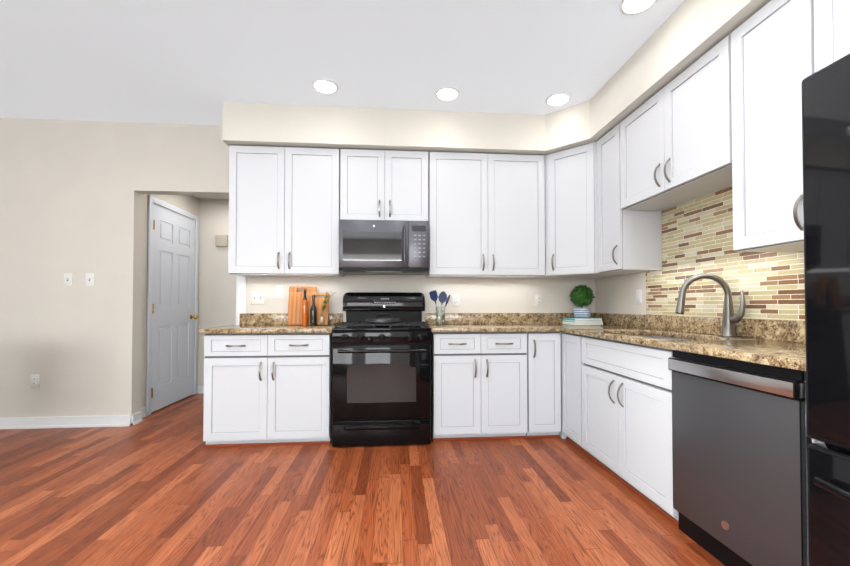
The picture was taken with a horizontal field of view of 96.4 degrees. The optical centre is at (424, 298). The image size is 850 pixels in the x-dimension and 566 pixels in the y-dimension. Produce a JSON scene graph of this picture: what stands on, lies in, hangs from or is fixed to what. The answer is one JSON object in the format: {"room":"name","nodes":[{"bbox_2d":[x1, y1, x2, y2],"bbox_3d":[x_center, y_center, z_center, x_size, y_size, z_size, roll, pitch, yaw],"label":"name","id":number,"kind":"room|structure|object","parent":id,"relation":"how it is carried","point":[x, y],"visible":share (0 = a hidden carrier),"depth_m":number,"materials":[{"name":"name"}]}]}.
{"room":"kitchen","nodes":[
{"label":"kitchen","id":0,"kind":"room"},
{"bbox_2d":[140,194,197,407],"bbox_3d":[-2.868,-0.047,4.219,0.140,2.420,1.270,0,-1,-4],"label":"wall","id":1,"kind":"structure","parent":0,"point":[188,203],"depth_m":3.75,"materials":[{"name":"beige paint"}]},
{"bbox_2d":[146,195,198,415],"bbox_3d":[-2.843,0.067,4.239,0.126,2.194,0.950,0,-1,-4],"label":"door frame","id":2,"kind":"structure","parent":1,"relation":"attached to","point":[152,200],"depth_m":3.83,"materials":[{"name":"white paint"}]},
{"bbox_2d":[151,204,197,411],"bbox_3d":[-2.774,0.098,4.242,0.107,2.108,0.814,0,-1,-4],"label":"hall door","id":3,"kind":"structure","parent":1,"relation":"in","point":[173,316],"depth_m":4.19,"materials":[{"name":"white paint"}]},
{"bbox_2d":[191,195,228,199],"bbox_3d":[-2.298,-1.280,4.323,1.210,0.050,1.350,0,-1,-4],"label":"ceiling","id":4,"kind":"structure","parent":0,"point":[212,197],"depth_m":4.67,"materials":[{"name":"beige paint"}]},
{"bbox_2d":[197,199,235,385],"bbox_3d":[-2.280,-0.037,4.842,1.130,2.420,0.120,0,-1,-4],"label":"wall","id":5,"kind":"structure","parent":0,"point":[216,294],"depth_m":4.76,"materials":[{"name":"beige paint"}]},
{"bbox_2d":[197,386,203,393],"bbox_3d":[-2.359,1.124,4.745,0.960,0.095,0.024,0,-1,-4],"label":"baseboard","id":6,"kind":"structure","parent":5,"relation":"attached to","point":[200,389],"depth_m":4.71,"materials":[{"name":"white paint"}]},
{"bbox_2d":[216,235,227,246],"bbox_3d":[-2.540,-0.728,4.749,0.135,0.140,0.046,0,-1,-4],"label":"box","id":7,"kind":"object","parent":5,"relation":"attached to","point":[221,240],"visible":0.98,"depth_m":4.73,"materials":[{"name":"beige plastic"}]},
{"bbox_2d":[0,118,594,417],"bbox_3d":[-2.354,-0.237,3.550,8.520,2.780,0.150,0,-1,-4],"label":"wall","id":8,"kind":"structure","parent":0,"point":[71,200],"depth_m":3.46,"materials":[{"name":"beige paint"}]},
{"bbox_2d":[30,374,38,387],"bbox_3d":[-3.491,0.735,3.396,0.072,0.117,0.008,0,-1,-4],"label":"outlet","id":9,"kind":"object","parent":8,"relation":"attached to","point":[34,381],"visible":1,"depth_m":3.39,"materials":[{"name":"white plastic"}]},
{"bbox_2d":[63,273,71,285],"bbox_3d":[-3.227,-0.175,3.428,0.072,0.117,0.016,0,-1,-4],"label":"light switch","id":10,"kind":"object","parent":8,"relation":"attached to","point":[67,280],"visible":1,"depth_m":3.43,"materials":[{"name":"white plastic"}]},
{"bbox_2d":[0,414,135,428],"bbox_3d":[-4.607,1.101,3.295,3.929,0.095,0.024,0,-1,-4],"label":"baseboard","id":11,"kind":"structure","parent":8,"relation":"attached to","point":[68,421],"depth_m":3.40,"materials":[{"name":"white paint"}]},
{"bbox_2d":[85,273,93,285],"bbox_3d":[-3.042,-0.175,3.442,0.072,0.117,0.016,0,-1,-4],"label":"light switch","id":12,"kind":"object","parent":8,"relation":"attached to","point":[89,279],"visible":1,"depth_m":3.44,"materials":[{"name":"white plastic"}]},
{"bbox_2d":[236,275,245,324],"bbox_3d":[-1.706,0.078,3.574,0.084,2.150,0.134,0,-1,-4],"label":"door frame","id":13,"kind":"structure","parent":8,"relation":"attached to","point":[240,294],"depth_m":3.51,"materials":[{"name":"white paint"}]},
{"bbox_2d":[251,291,263,303],"bbox_3d":[-1.556,-0.013,3.526,0.116,0.117,0.016,0,-1,-4],"label":"light switch","id":14,"kind":"object","parent":8,"relation":"attached to","point":[257,297],"visible":1,"depth_m":3.53,"materials":[{"name":"white plastic"}]},
{"bbox_2d":[275,286,282,297],"bbox_3d":[-1.363,-0.065,3.546,0.072,0.117,0.008,0,-1,-4],"label":"light switch","id":15,"kind":"object","parent":8,"relation":"attached to","point":[278,291],"visible":1,"depth_m":3.54,"materials":[{"name":"white plastic"}]},
{"bbox_2d":[228,145,343,276],"bbox_3d":[-1.212,-0.759,3.388,0.922,1.098,0.362,0,-1,-4],"label":"upper cabinet","id":16,"kind":"object","parent":8,"relation":"attached to","point":[284,210],"visible":1,"depth_m":3.25,"materials":[{"name":"white paint"}]},
{"bbox_2d":[340,149,427,220],"bbox_3d":[-0.363,-0.989,3.458,0.769,0.636,0.362,0,-1,-4],"label":"upper cabinet","id":17,"kind":"object","parent":8,"relation":"attached to","point":[383,184],"visible":0.92,"depth_m":3.31,"materials":[{"name":"white paint"}]},
{"bbox_2d":[339,219,428,274],"bbox_3d":[-0.359,-0.450,3.400,0.760,0.434,0.462,0,-1,-4],"label":"microwave","id":18,"kind":"object","parent":17,"relation":"attached to","point":[383,247],"visible":1,"depth_m":3.21,"materials":[{"name":"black metal"}]},
{"bbox_2d":[452,295,459,306],"bbox_3d":[0.300,0.015,3.675,0.072,0.117,0.008,0,-1,-4],"label":"outlet","id":19,"kind":"object","parent":8,"relation":"attached to","point":[455,300],"visible":1,"depth_m":3.67,"materials":[{"name":"white plastic"}]},
{"bbox_2d":[426,152,544,277],"bbox_3d":[0.549,-0.757,3.526,1.048,1.098,0.362,0,-1,-4],"label":"upper cabinet","id":20,"kind":"object","parent":8,"relation":"attached to","point":[486,215],"visible":1,"depth_m":3.38,"materials":[{"name":"white paint"}]},
{"bbox_2d":[535,295,541,306],"bbox_3d":[1.120,0.016,3.739,0.072,0.117,0.008,0,-1,-4],"label":"outlet","id":21,"kind":"object","parent":8,"relation":"attached to","point":[538,300],"visible":1,"depth_m":3.74,"materials":[{"name":"white plastic"}]},
{"bbox_2d":[536,142,633,278],"bbox_3d":[1.406,-0.758,3.458,0.631,1.098,0.631,0,-1,-4],"label":"upper cabinet","id":22,"kind":"object","parent":8,"relation":"attached to","point":[571,239],"visible":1,"depth_m":3.28,"materials":[{"name":"white paint"}]},
{"bbox_2d":[0,0,683,125],"bbox_3d":[-2.080,-1.707,0.084,8.520,0.050,7.150,0,-1,-4],"label":"ceiling","id":23,"kind":"structure","parent":0,"point":[196,62],"depth_m":2.54,"materials":[{"name":"white paint"}]},
{"bbox_2d":[312,78,338,93],"bbox_3d":[-0.765,-1.631,2.919,0.196,0.012,0.196,0,-1,-4],"label":"recessed light","id":24,"kind":"object","parent":23,"relation":"in","point":[324,86],"visible":1,"depth_m":2.91,"materials":[{"name":"white"}]},
{"bbox_2d":[435,87,459,100],"bbox_3d":[0.179,-1.630,3.023,0.196,0.012,0.196,0,-1,-4],"label":"recessed light","id":25,"kind":"object","parent":23,"relation":"in","point":[447,93],"visible":1,"depth_m":3.01,"materials":[{"name":"white"}]},
{"bbox_2d":[222,0,770,154],"bbox_3d":[0.214,-1.510,0.887,3.420,0.318,5.600,0,-1,-4],"label":"bulkhead","id":26,"kind":"object","parent":23,"relation":"attached to","point":[685,35],"visible":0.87,"depth_m":3.19,"materials":[{"name":"beige paint"}]},
{"bbox_2d":[545,92,570,105],"bbox_3d":[1.087,-1.629,3.105,0.196,0.012,0.196,0,-1,-4],"label":"recessed light","id":27,"kind":"object","parent":23,"relation":"in","point":[558,99],"visible":1,"depth_m":3.09,"materials":[{"name":"white"}]},
{"bbox_2d":[619,0,657,14],"bbox_3d":[1.182,-1.644,2.099,0.196,0.012,0.196,0,-1,-4],"label":"recessed light","id":28,"kind":"object","parent":23,"relation":"in","point":[630,7],"visible":1,"depth_m":2.13,"materials":[{"name":"white"}]},
{"bbox_2d":[0,394,724,565],"bbox_3d":[-2.133,1.133,0.712,8.520,0.050,8.500,0,-1,-4],"label":"floor","id":29,"kind":"structure","parent":0,"point":[163,486],"depth_m":2.09,"materials":[{"name":"brown wood"}]},
{"bbox_2d":[203,333,332,447],"bbox_3d":[-1.243,0.709,3.222,0.949,0.877,0.641,0,-1,-4],"label":"base cabinet","id":30,"kind":"object","parent":29,"relation":"on","point":[267,389],"visible":1,"depth_m":2.94,"materials":[{"name":"white paint"}]},
{"bbox_2d":[199,313,342,333],"bbox_3d":[-1.244,0.199,3.235,0.990,0.140,0.635,0,-1,-4],"label":"countertop","id":31,"kind":"structure","parent":30,"relation":"on","point":[248,322],"depth_m":3.23,"materials":[{"name":"brown stone"}]},
{"bbox_2d":[287,286,316,324],"bbox_3d":[-1.130,0.059,3.494,0.248,0.355,0.087,0,-1,-4],"label":"cutting board","id":32,"kind":"object","parent":31,"relation":"on","point":[294,317],"visible":0.77,"depth_m":3.49,"materials":[{"name":"brown wood"}]},
{"bbox_2d":[302,288,307,325],"bbox_3d":[-1.073,0.067,3.395,0.052,0.336,0.051,0,-1,-4],"label":"oil bottle","id":33,"kind":"object","parent":31,"relation":"on","point":[304,311],"visible":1,"depth_m":3.38,"materials":[{"name":"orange glass"}]},
{"bbox_2d":[310,295,316,325],"bbox_3d":[-0.991,0.099,3.376,0.059,0.273,0.058,0,-1,-4],"label":"vinegar bottle","id":34,"kind":"object","parent":31,"relation":"on","point":[313,315],"visible":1,"depth_m":3.35,"materials":[{"name":"black glass"}]},
{"bbox_2d":[309,293,329,324],"bbox_3d":[-0.960,0.090,3.459,0.165,0.290,0.099,0,-1,-4],"label":"cutting board","id":35,"kind":"object","parent":31,"relation":"on","point":[318,303],"visible":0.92,"depth_m":3.46,"materials":[{"name":"brown wood"}]},
{"bbox_2d":[320,291,335,322],"bbox_3d":[-0.865,0.080,3.404,0.147,0.312,0.083,0,-1,-4],"label":"plant","id":36,"kind":"object","parent":31,"relation":"on","point":[323,308],"visible":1,"depth_m":3.39,"materials":[{"name":"green plant"}]},
{"bbox_2d":[332,292,430,445],"bbox_3d":[-0.356,0.541,3.242,0.764,1.215,0.713,0,-1,-4],"label":"gas range","id":37,"kind":"object","parent":29,"relation":"on","point":[381,369],"visible":1,"depth_m":2.94,"materials":[{"name":"black metal"}]},
{"bbox_2d":[431,332,526,440],"bbox_3d":[0.430,0.711,3.353,0.770,0.877,0.641,0,-1,-4],"label":"base cabinet","id":38,"kind":"object","parent":29,"relation":"on","point":[478,385],"visible":0.98,"depth_m":3.07,"materials":[{"name":"white paint"}]},
{"bbox_2d":[425,313,558,331],"bbox_3d":[0.551,0.201,3.374,1.050,0.140,0.638,0,-1,-4],"label":"countertop","id":39,"kind":"structure","parent":38,"relation":"on","point":[454,322],"depth_m":3.65,"materials":[{"name":"brown stone"}]},
{"bbox_2d":[429,290,449,324],"bbox_3d":[0.136,0.078,3.475,0.200,0.317,0.088,0,-1,-4],"label":"utensil holder","id":40,"kind":"object","parent":39,"relation":"on","point":[441,297],"visible":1,"depth_m":3.47,"materials":[{"name":"clear glass"}]},
{"bbox_2d":[526,332,560,438],"bbox_3d":[0.959,0.712,3.395,0.277,0.877,0.641,0,-1,-4],"label":"base cabinet","id":41,"kind":"object","parent":29,"relation":"on","point":[543,384],"visible":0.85,"depth_m":3.12,"materials":[{"name":"white paint"}]},
{"bbox_2d":[559,332,587,453],"bbox_3d":[1.423,0.710,3.287,0.620,0.877,0.924,0,-1,-4],"label":"filler panel","id":42,"kind":"object","parent":29,"relation":"on","point":[571,388],"visible":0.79,"depth_m":2.97,"materials":[{"name":"white paint"}]},
{"bbox_2d":[582,336,678,526],"bbox_3d":[1.479,0.696,2.355,0.655,0.877,0.920,0,-1,-4],"label":"base cabinet","id":43,"kind":"object","parent":29,"relation":"on","point":[626,414],"visible":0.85,"depth_m":2.21,"materials":[{"name":"white paint"}]},
{"bbox_2d":[559,313,805,370],"bbox_3d":[1.471,0.290,2.512,0.651,0.344,2.498,0,-1,-4],"label":"countertop","id":44,"kind":"structure","parent":43,"relation":"on","point":[778,343],"depth_m":2.07,"materials":[{"name":"brown stone"}]},
{"bbox_2d":[562,318,602,324],"bbox_3d":[1.468,0.207,3.547,0.290,0.061,0.200,0,-1,-10],"label":"books","id":45,"kind":"object","parent":44,"relation":"on","point":[582,321],"visible":0.96,"depth_m":3.46,"materials":[{"name":"white paper"}]},
{"bbox_2d":[569,285,594,317],"bbox_3d":[1.468,0.018,3.549,0.217,0.316,0.229,0,-1,-4],"label":"potted plant","id":46,"kind":"object","parent":45,"relation":"on","point":[581,295],"visible":1,"depth_m":3.49,"materials":[{"name":"green plant"}]},
{"bbox_2d":[675,273,753,337],"bbox_3d":[1.638,0.032,2.168,0.304,0.368,0.219,0,-1,-4],"label":"gooseneck faucet","id":47,"kind":"object","parent":44,"relation":"on","point":[729,320],"visible":1,"depth_m":2.18,"materials":[{"name":"silver metal"}]},
{"bbox_2d":[668,350,807,565],"bbox_3d":[1.538,0.685,1.590,0.644,0.875,0.602,0,-1,-4],"label":"dishwasher","id":48,"kind":"object","parent":29,"relation":"on","point":[739,460],"visible":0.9,"depth_m":1.49,"materials":[{"name":"black"}]},
{"bbox_2d":[805,371,824,565],"bbox_3d":[1.581,0.679,1.279,0.620,0.877,0.021,0,-1,-4],"label":"cabinet end panel","id":49,"kind":"object","parent":29,"relation":"on","point":[809,440],"visible":0.06,"depth_m":1.26,"materials":[{"name":"white paint"}]},
{"bbox_2d":[801,53,849,565],"bbox_3d":[1.500,0.221,0.705,0.839,1.775,0.910,0,-1,-4],"label":"refrigerator","id":50,"kind":"object","parent":29,"relation":"on","point":[825,91],"visible":1,"depth_m":1.06,"materials":[{"name":"black metal"}]},
{"bbox_2d":[595,272,794,320],"bbox_3d":[2.073,-0.288,0.312,0.200,2.780,7.000,0,-1,-4],"label":"wall","id":51,"kind":"structure","parent":0,"point":[615,294],"depth_m":3.35,"materials":[{"name":"beige paint"}]},
{"bbox_2d":[597,124,661,272],"bbox_3d":[1.579,-0.765,2.988,0.362,1.098,0.318,0,-1,-4],"label":"upper cabinet","id":52,"kind":"object","parent":51,"relation":"attached to","point":[629,241],"visible":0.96,"depth_m":2.85,"materials":[{"name":"white paint"}]},
{"bbox_2d":[636,289,641,303],"bbox_3d":[1.749,-0.020,3.106,0.008,0.116,0.072,0,-1,-4],"label":"outlet","id":53,"kind":"object","parent":51,"relation":"attached to","point":[638,296],"visible":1,"depth_m":3.10,"materials":[{"name":"white plastic"}]},
{"bbox_2d":[620,35,731,210],"bbox_3d":[1.628,-0.995,2.366,0.362,0.658,0.925,0,-1,-4],"label":"upper cabinet","id":54,"kind":"object","parent":51,"relation":"attached to","point":[676,141],"visible":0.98,"depth_m":2.24,"materials":[{"name":"white paint"}]},
{"bbox_2d":[646,186,804,320],"bbox_3d":[1.827,-0.280,2.118,0.008,0.780,1.800,0,-1,-4],"label":"tile backsplash","id":55,"kind":"structure","parent":51,"relation":"attached to","point":[697,235],"depth_m":2.36,"materials":[{"name":"beige tile"}]},
{"bbox_2d":[730,0,814,251],"bbox_3d":[1.679,-0.785,1.711,0.362,1.098,0.369,0,-1,-4],"label":"upper cabinet","id":56,"kind":"object","parent":51,"relation":"attached to","point":[772,56],"visible":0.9,"depth_m":1.70,"materials":[{"name":"white paint"}]},
{"bbox_2d":[813,0,849,71],"bbox_3d":[1.748,-1.030,1.065,0.327,0.628,0.928,0,-1,-4],"label":"upper cabinet","id":57,"kind":"object","parent":51,"relation":"attached to","point":[831,31],"visible":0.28,"depth_m":1.45,"materials":[{"name":"white paint"}]}
]}

